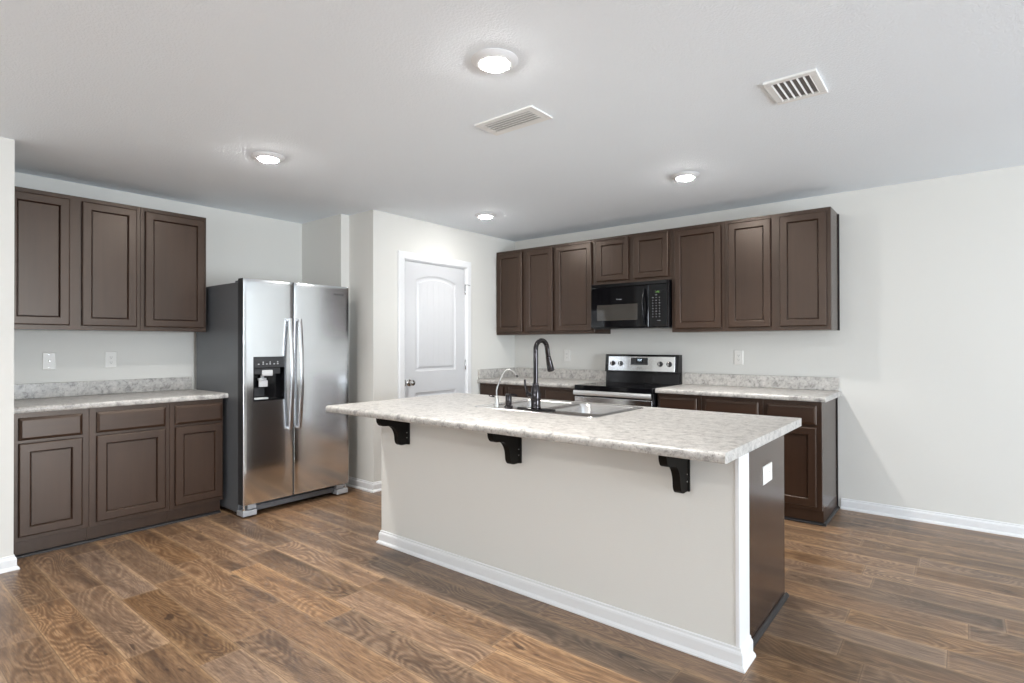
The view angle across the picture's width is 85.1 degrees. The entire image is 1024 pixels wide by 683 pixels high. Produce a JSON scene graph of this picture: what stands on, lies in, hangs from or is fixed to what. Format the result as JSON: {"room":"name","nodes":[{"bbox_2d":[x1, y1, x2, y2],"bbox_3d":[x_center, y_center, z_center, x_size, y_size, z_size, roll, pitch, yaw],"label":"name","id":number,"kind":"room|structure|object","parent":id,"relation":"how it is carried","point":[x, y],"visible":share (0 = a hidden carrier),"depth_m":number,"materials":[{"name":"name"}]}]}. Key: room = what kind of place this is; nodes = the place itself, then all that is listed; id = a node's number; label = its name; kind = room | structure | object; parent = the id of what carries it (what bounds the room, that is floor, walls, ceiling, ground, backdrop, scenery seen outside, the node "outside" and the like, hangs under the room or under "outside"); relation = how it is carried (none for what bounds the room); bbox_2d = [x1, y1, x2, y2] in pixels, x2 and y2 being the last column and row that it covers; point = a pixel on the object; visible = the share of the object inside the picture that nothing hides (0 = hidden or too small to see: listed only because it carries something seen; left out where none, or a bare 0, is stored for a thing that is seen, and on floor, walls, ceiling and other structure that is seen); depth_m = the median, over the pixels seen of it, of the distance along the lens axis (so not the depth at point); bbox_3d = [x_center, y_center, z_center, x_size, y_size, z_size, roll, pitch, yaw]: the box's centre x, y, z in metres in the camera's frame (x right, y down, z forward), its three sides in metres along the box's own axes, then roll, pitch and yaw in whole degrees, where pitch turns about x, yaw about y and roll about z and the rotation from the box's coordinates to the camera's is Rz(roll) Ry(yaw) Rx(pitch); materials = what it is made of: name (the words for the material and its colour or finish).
{"room":"kitchen","nodes":[
{"label":"kitchen","id":0,"kind":"room"},
{"bbox_2d":[0,137,14,557],"bbox_3d":[-4.679,0.068,1.651,0.896,2.460,4.698,0,0,39],"label":"wall","id":1,"kind":"structure","parent":0,"point":[7,146],"depth_m":3.17,"materials":[{"name":"beige paint"}]},
{"bbox_2d":[0,554,19,573],"bbox_3d":[-4.358,1.255,1.402,0.144,0.083,4.722,0,0,39],"label":"baseboard","id":2,"kind":"structure","parent":1,"relation":"attached to","point":[8,563],"depth_m":3.16,"materials":[{"name":"white paint"}]},
{"bbox_2d":[14,172,301,388],"bbox_3d":[-2.797,0.081,4.593,0.120,2.460,2.244,0,0,39],"label":"wall","id":3,"kind":"structure","parent":0,"point":[238,245],"depth_m":4.46,"materials":[{"name":"beige paint"}]},
{"bbox_2d":[42,352,55,369],"bbox_3d":[-3.252,0.138,3.921,0.016,0.122,0.076,0,0,39],"label":"cable jack plate","id":4,"kind":"object","parent":3,"relation":"attached to","point":[48,358],"visible":1,"depth_m":3.92,"materials":[{"name":"white plastic"}]},
{"bbox_2d":[14,186,139,331],"bbox_3d":[-3.076,-0.532,3.880,0.345,0.908,0.761,0,0,39],"label":"upper cabinet","id":5,"kind":"object","parent":3,"relation":"attached to","point":[77,259],"visible":0.87,"depth_m":3.78,"materials":[{"name":"brown wood"}]},
{"bbox_2d":[14,377,191,399],"bbox_3d":[-3.054,0.343,4.162,0.019,0.104,1.234,0,0,39],"label":"backsplash","id":6,"kind":"structure","parent":3,"relation":"attached to","point":[80,388],"depth_m":4.13,"materials":[{"name":"stone"}]},
{"bbox_2d":[105,352,116,367],"bbox_3d":[-3.025,0.137,4.207,0.009,0.122,0.076,0,0,39],"label":"wall outlet","id":7,"kind":"object","parent":3,"relation":"attached to","point":[110,357],"visible":1,"depth_m":4.21,"materials":[{"name":"white plastic"}]},
{"bbox_2d":[108,355,113,363],"bbox_3d":[-3.023,0.137,4.206,0.002,0.067,0.034,0,0,39],"label":"receptacle","id":8,"kind":"object","parent":7,"relation":"attached to","point":[110,357],"depth_m":4.20,"materials":[{"name":"white plastic"}]},
{"bbox_2d":[128,207,205,332],"bbox_3d":[-2.693,-0.530,4.353,0.345,0.908,0.456,0,0,39],"label":"upper cabinet","id":9,"kind":"object","parent":3,"relation":"attached to","point":[172,245],"visible":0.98,"depth_m":4.24,"materials":[{"name":"brown wood"}]},
{"bbox_2d":[302,214,348,485],"bbox_3d":[-1.797,0.083,5.311,0.772,2.460,0.130,0,0,39],"label":"wall","id":10,"kind":"structure","parent":0,"point":[325,241],"depth_m":5.17,"materials":[{"name":"beige paint"}]},
{"bbox_2d":[349,212,364,479],"bbox_3d":[-1.369,0.081,5.054,0.256,2.460,0.100,0,0,39],"label":"wall","id":11,"kind":"structure","parent":0,"point":[356,221],"depth_m":5.01,"materials":[{"name":"beige paint"}]},
{"bbox_2d":[365,210,514,481],"bbox_3d":[-0.634,0.082,5.664,0.120,2.460,1.973,0,0,39],"label":"wall","id":12,"kind":"structure","parent":0,"point":[385,233],"depth_m":5.07,"materials":[{"name":"beige paint"}]},
{"bbox_2d":[347,476,381,492],"bbox_3d":[-0.929,1.270,5.458,0.380,0.083,1.337,0,0,39],"label":"baseboard","id":13,"kind":"structure","parent":12,"relation":"attached to","point":[368,486],"depth_m":4.91,"materials":[{"name":"white paint"}]},
{"bbox_2d":[397,250,470,398],"bbox_3d":[-0.775,0.241,5.474,0.138,2.141,0.967,0,0,39],"label":"trim","id":14,"kind":"structure","parent":12,"relation":"attached to","point":[402,256],"depth_m":5.26,"materials":[{"name":"white paint"}]},
{"bbox_2d":[405,261,469,397],"bbox_3d":[-0.714,0.278,5.451,0.104,2.043,0.838,0,0,39],"label":"door","id":15,"kind":"structure","parent":12,"relation":"in","point":[435,362],"depth_m":5.42,"materials":[{"name":"grey paint"}]},
{"bbox_2d":[0,0,1023,241],"bbox_3d":[0.501,-1.229,0.231,10.748,0.100,9.240,0,0,39],"label":"ceiling","id":16,"kind":"structure","parent":0,"point":[368,105],"depth_m":2.73,"materials":[{"name":"paint"}]},
{"bbox_2d":[251,151,284,162],"bbox_3d":[-1.525,-1.142,3.491,0.196,0.031,0.196,0,0,39],"label":"recessed light","id":17,"kind":"object","parent":16,"relation":"in","point":[263,156],"visible":1,"depth_m":3.45,"materials":[{"name":"white paint"}]},
{"bbox_2d":[475,212,495,218],"bbox_3d":[-0.242,-1.136,5.077,0.196,0.031,0.196,0,0,39],"label":"recessed light","id":18,"kind":"object","parent":16,"relation":"in","point":[484,215],"visible":1,"depth_m":5.03,"materials":[{"name":"white paint"}]},
{"bbox_2d":[471,48,517,72],"bbox_3d":[-0.072,-1.151,2.315,0.196,0.031,0.196,0,0,39],"label":"recessed light","id":19,"kind":"object","parent":16,"relation":"in","point":[489,60],"visible":1,"depth_m":2.28,"materials":[{"name":"white paint"}]},
{"bbox_2d":[474,105,552,135],"bbox_3d":[0.004,-1.157,2.938,0.384,0.013,0.186,0,0,39],"label":"ceiling vent","id":20,"kind":"object","parent":16,"relation":"in","point":[529,115],"visible":1,"depth_m":2.92,"materials":[{"name":"white metal"}]},
{"bbox_2d":[671,171,699,180],"bbox_3d":[1.211,-1.145,3.901,0.196,0.031,0.196,0,0,39],"label":"recessed light","id":21,"kind":"object","parent":16,"relation":"in","point":[687,175],"visible":1,"depth_m":3.86,"materials":[{"name":"white paint"}]},
{"bbox_2d":[763,68,827,104],"bbox_3d":[1.300,-1.161,2.555,0.216,0.013,0.276,0,0,39],"label":"ceiling vent","id":22,"kind":"object","parent":16,"relation":"in","point":[805,84],"visible":1,"depth_m":2.55,"materials":[{"name":"white metal"}]},
{"bbox_2d":[0,486,1023,682],"bbox_3d":[0.506,1.331,0.217,10.748,0.100,9.240,0,0,39],"label":"floor","id":23,"kind":"structure","parent":0,"point":[303,590],"depth_m":2.66,"materials":[{"name":"wood"}]},
{"bbox_2d":[13,408,88,558],"bbox_3d":[-3.078,0.868,3.631,0.642,0.875,0.382,0,0,39],"label":"base cabinet","id":24,"kind":"object","parent":23,"relation":"on","point":[51,448],"visible":0.91,"depth_m":3.44,"materials":[{"name":"brown wood"}]},
{"bbox_2d":[86,402,169,542],"bbox_3d":[-2.809,0.869,3.963,0.642,0.875,0.469,0,0,39],"label":"base cabinet","id":25,"kind":"object","parent":23,"relation":"on","point":[129,446],"visible":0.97,"depth_m":3.75,"materials":[{"name":"brown wood"}]},
{"bbox_2d":[14,377,227,413],"bbox_3d":[-2.804,0.360,3.967,0.650,0.142,1.246,0,0,39],"label":"countertop","id":26,"kind":"structure","parent":25,"relation":"on","point":[56,396],"depth_m":3.98,"materials":[{"name":"stone"}]},
{"bbox_2d":[167,399,222,524],"bbox_3d":[-2.546,0.870,4.288,0.642,0.875,0.365,0,0,39],"label":"base cabinet","id":27,"kind":"object","parent":23,"relation":"on","point":[196,427],"visible":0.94,"depth_m":4.08,"materials":[{"name":"brown wood"}]},
{"bbox_2d":[196,278,348,516],"bbox_3d":[-1.986,0.422,4.688,0.899,1.775,0.906,0,0,39],"label":"refrigerator","id":28,"kind":"object","parent":23,"relation":"on","point":[279,350],"visible":0.99,"depth_m":4.35,"materials":[{"name":"grey metal"}]},
{"bbox_2d":[480,383,506,395],"bbox_3d":[-0.016,0.875,6.030,0.368,0.875,0.618,0,0,39],"label":"base cabinet","id":29,"kind":"object","parent":23,"relation":"on","point":[485,388],"visible":0.09,"depth_m":5.79,"materials":[{"name":"brown wood"}]},
{"bbox_2d":[507,385,543,398],"bbox_3d":[0.307,0.873,5.769,0.461,0.875,0.618,0,0,39],"label":"base cabinet","id":30,"kind":"object","parent":23,"relation":"on","point":[519,390],"visible":0.07,"depth_m":5.56,"materials":[{"name":"brown wood"}]},
{"bbox_2d":[477,367,605,387],"bbox_3d":[0.309,0.364,5.754,1.228,0.142,0.643,0,0,39],"label":"countertop","id":31,"kind":"structure","parent":30,"relation":"on","point":[562,378],"depth_m":5.85,"materials":[{"name":"stone"}]},
{"bbox_2d":[544,387,575,400],"bbox_3d":[0.643,0.871,5.497,0.403,0.875,0.618,0,0,39],"label":"base cabinet","id":32,"kind":"object","parent":23,"relation":"on","point":[551,393],"visible":0.09,"depth_m":5.26,"materials":[{"name":"brown wood"}]},
{"bbox_2d":[376,423,788,673],"bbox_3d":[0.274,0.859,3.209,2.289,0.875,0.833,0,0,39],"label":"kitchen island","id":33,"kind":"object","parent":23,"relation":"on","point":[602,535],"visible":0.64,"depth_m":2.61,"materials":[{"name":"beige paint"}]},
{"bbox_2d":[376,418,409,444],"bbox_3d":[-0.716,0.529,3.361,0.046,0.209,0.225,0,0,39],"label":"corbel","id":34,"kind":"object","parent":33,"relation":"attached to","point":[401,430],"visible":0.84,"depth_m":3.38,"materials":[{"name":"black"}]},
{"bbox_2d":[487,433,521,463],"bbox_3d":[-0.037,0.524,2.812,0.046,0.209,0.225,0,0,39],"label":"corbel","id":35,"kind":"object","parent":33,"relation":"attached to","point":[512,445],"visible":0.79,"depth_m":2.83,"materials":[{"name":"black"}]},
{"bbox_2d":[326,393,800,463],"bbox_3d":[0.154,0.402,3.058,2.364,0.038,1.138,0,0,39],"label":"island countertop","id":36,"kind":"structure","parent":33,"relation":"on","point":[707,436],"depth_m":2.58,"materials":[{"name":"stone"}]},
{"bbox_2d":[489,369,518,406],"bbox_3d":[-0.049,0.269,3.249,0.173,0.221,0.032,0,0,1],"label":"water tap","id":37,"kind":"object","parent":36,"relation":"on","point":[496,398],"visible":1,"depth_m":3.25,"materials":[{"name":"silver metal"}]},
{"bbox_2d":[517,338,555,411],"bbox_3d":[0.173,0.179,3.148,0.256,0.397,0.190,0,0,39],"label":"faucet","id":38,"kind":"object","parent":36,"relation":"on","point":[535,394],"visible":1,"depth_m":3.09,"materials":[{"name":"brown metal"}]},
{"bbox_2d":[475,399,642,417],"bbox_3d":[0.268,0.472,3.256,0.837,0.186,0.580,0,0,39],"label":"sink","id":39,"kind":"object","parent":36,"relation":"in","point":[580,409],"visible":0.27,"depth_m":3.33,"materials":[{"name":"metal"}]},
{"bbox_2d":[504,394,516,407],"bbox_3d":[-0.009,0.340,3.210,0.075,0.078,0.054,0,0,14],"label":"soap dispenser","id":40,"kind":"object","parent":39,"relation":"on","point":[508,397],"visible":1,"depth_m":3.20,"materials":[{"name":"brown metal"}]},
{"bbox_2d":[658,455,689,493],"bbox_3d":[0.655,0.520,2.252,0.046,0.209,0.225,0,0,39],"label":"corbel","id":41,"kind":"object","parent":33,"relation":"attached to","point":[679,467],"visible":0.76,"depth_m":2.27,"materials":[{"name":"black"}]},
{"bbox_2d":[763,462,771,484],"bbox_3d":[1.181,0.609,2.574,0.008,0.084,0.142,0,0,39],"label":"wall outlet","id":42,"kind":"object","parent":33,"relation":"attached to","point":[767,469],"visible":1,"depth_m":2.56,"materials":[{"name":"white plastic"}]},
{"bbox_2d":[766,469,770,478],"bbox_3d":[1.183,0.609,2.573,0.002,0.034,0.067,0,0,39],"label":"receptacle","id":43,"kind":"object","parent":42,"relation":"attached to","point":[768,471],"depth_m":2.57,"materials":[{"name":"grey plastic"}]},
{"bbox_2d":[573,354,681,406],"bbox_3d":[1.064,0.715,5.098,0.765,1.181,0.690,0,0,39],"label":"range","id":44,"kind":"object","parent":23,"relation":"on","point":[631,379],"visible":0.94,"depth_m":5.10,"materials":[{"name":"silver metal"}]},
{"bbox_2d":[575,381,681,393],"bbox_3d":[1.067,0.414,5.098,0.758,0.045,0.648,0,0,39],"label":"cooktop","id":45,"kind":"object","parent":44,"relation":"in","point":[607,387],"depth_m":4.96,"materials":[{"name":"grey"}]},
{"bbox_2d":[658,393,700,410],"bbox_3d":[1.542,0.865,4.769,0.368,0.875,0.618,0,0,39],"label":"base cabinet","id":46,"kind":"object","parent":23,"relation":"on","point":[673,401],"visible":0.09,"depth_m":4.53,"materials":[{"name":"brown wood"}]},
{"bbox_2d":[701,396,762,414],"bbox_3d":[1.866,0.863,4.507,0.462,0.875,0.618,0,0,39],"label":"base cabinet","id":47,"kind":"object","parent":23,"relation":"on","point":[753,406],"visible":0.13,"depth_m":4.26,"materials":[{"name":"brown wood"}]},
{"bbox_2d":[655,373,840,402],"bbox_3d":[1.876,0.354,4.486,1.250,0.142,0.643,0,0,39],"label":"countertop","id":48,"kind":"structure","parent":47,"relation":"on","point":[792,388],"depth_m":4.50,"materials":[{"name":"stone"}]},
{"bbox_2d":[763,397,839,526],"bbox_3d":[2.203,0.861,4.234,0.404,0.875,0.618,0,0,39],"label":"base cabinet","id":49,"kind":"object","parent":23,"relation":"on","point":[810,449],"visible":0.59,"depth_m":3.99,"materials":[{"name":"brown wood"}]},
{"bbox_2d":[515,165,1023,524],"bbox_3d":[3.764,0.062,3.452,9.740,2.460,0.120,0,0,39],"label":"wall","id":50,"kind":"structure","parent":0,"point":[926,355],"depth_m":4.07,"materials":[{"name":"beige paint"}]},
{"bbox_2d":[496,245,570,334],"bbox_3d":[0.226,-0.526,6.016,0.779,0.908,0.344,0,0,39],"label":"upper cabinet","id":51,"kind":"object","parent":50,"relation":"attached to","point":[525,277],"visible":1,"depth_m":5.85,"materials":[{"name":"brown wood"}]},
{"bbox_2d":[514,367,605,380],"bbox_3d":[0.501,0.346,6.000,1.216,0.104,0.019,0,0,39],"label":"backsplash","id":52,"kind":"structure","parent":50,"relation":"attached to","point":[521,372],"depth_m":5.93,"materials":[{"name":"stone"}]},
{"bbox_2d":[564,350,569,360],"bbox_3d":[0.586,0.149,5.940,0.076,0.122,0.009,0,0,39],"label":"wall outlet","id":53,"kind":"object","parent":50,"relation":"attached to","point":[566,352],"visible":1,"depth_m":5.94,"materials":[{"name":"white plastic"}]},
{"bbox_2d":[555,239,610,334],"bbox_3d":[0.707,-0.529,5.627,0.456,0.908,0.344,0,0,39],"label":"upper cabinet","id":54,"kind":"object","parent":50,"relation":"attached to","point":[574,261],"visible":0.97,"depth_m":5.49,"materials":[{"name":"brown wood"}]},
{"bbox_2d":[594,228,671,284],"bbox_3d":[1.188,-0.764,5.239,0.780,0.445,0.344,0,0,39],"label":"upper cabinet","id":55,"kind":"object","parent":50,"relation":"attached to","point":[645,256],"visible":0.94,"depth_m":5.11,"materials":[{"name":"brown wood"}]},
{"bbox_2d":[591,279,671,329],"bbox_3d":[1.152,-0.328,5.194,0.764,0.419,0.456,0,0,39],"label":"microwave","id":56,"kind":"object","parent":55,"relation":"attached to","point":[643,304],"visible":0.99,"depth_m":5.03,"materials":[{"name":"black plastic"}]},
{"bbox_2d":[672,221,726,332],"bbox_3d":[1.669,-0.535,4.848,0.455,0.908,0.344,0,0,39],"label":"upper cabinet","id":57,"kind":"object","parent":50,"relation":"attached to","point":[698,251],"visible":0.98,"depth_m":4.71,"materials":[{"name":"brown wood"}]},
{"bbox_2d":[734,350,742,364],"bbox_3d":[1.961,0.139,4.827,0.076,0.122,0.008,0,0,39],"label":"wall outlet","id":58,"kind":"object","parent":50,"relation":"attached to","point":[738,355],"visible":1,"depth_m":4.83,"materials":[{"name":"white plastic"}]},
{"bbox_2d":[736,354,740,360],"bbox_3d":[1.959,0.139,4.825,0.034,0.067,0.002,0,0,39],"label":"receptacle","id":59,"kind":"object","parent":58,"relation":"attached to","point":[738,356],"depth_m":4.82,"materials":[{"name":"grey plastic"}]},
{"bbox_2d":[684,373,838,390],"bbox_3d":[2.067,0.336,4.733,1.238,0.104,0.019,0,0,39],"label":"backsplash","id":60,"kind":"structure","parent":50,"relation":"attached to","point":[763,381],"depth_m":4.68,"materials":[{"name":"stone"}]},
{"bbox_2d":[725,207,839,331],"bbox_3d":[2.147,-0.538,4.461,0.774,0.908,0.344,0,0,39],"label":"upper cabinet","id":61,"kind":"object","parent":50,"relation":"attached to","point":[782,270],"visible":1,"depth_m":4.31,"materials":[{"name":"brown wood"}]},
{"bbox_2d":[841,498,1023,537],"bbox_3d":[4.984,1.242,2.367,6.250,0.083,0.024,0,0,39],"label":"baseboard","id":62,"kind":"structure","parent":50,"relation":"attached to","point":[951,520],"depth_m":3.96,"materials":[{"name":"white paint"}]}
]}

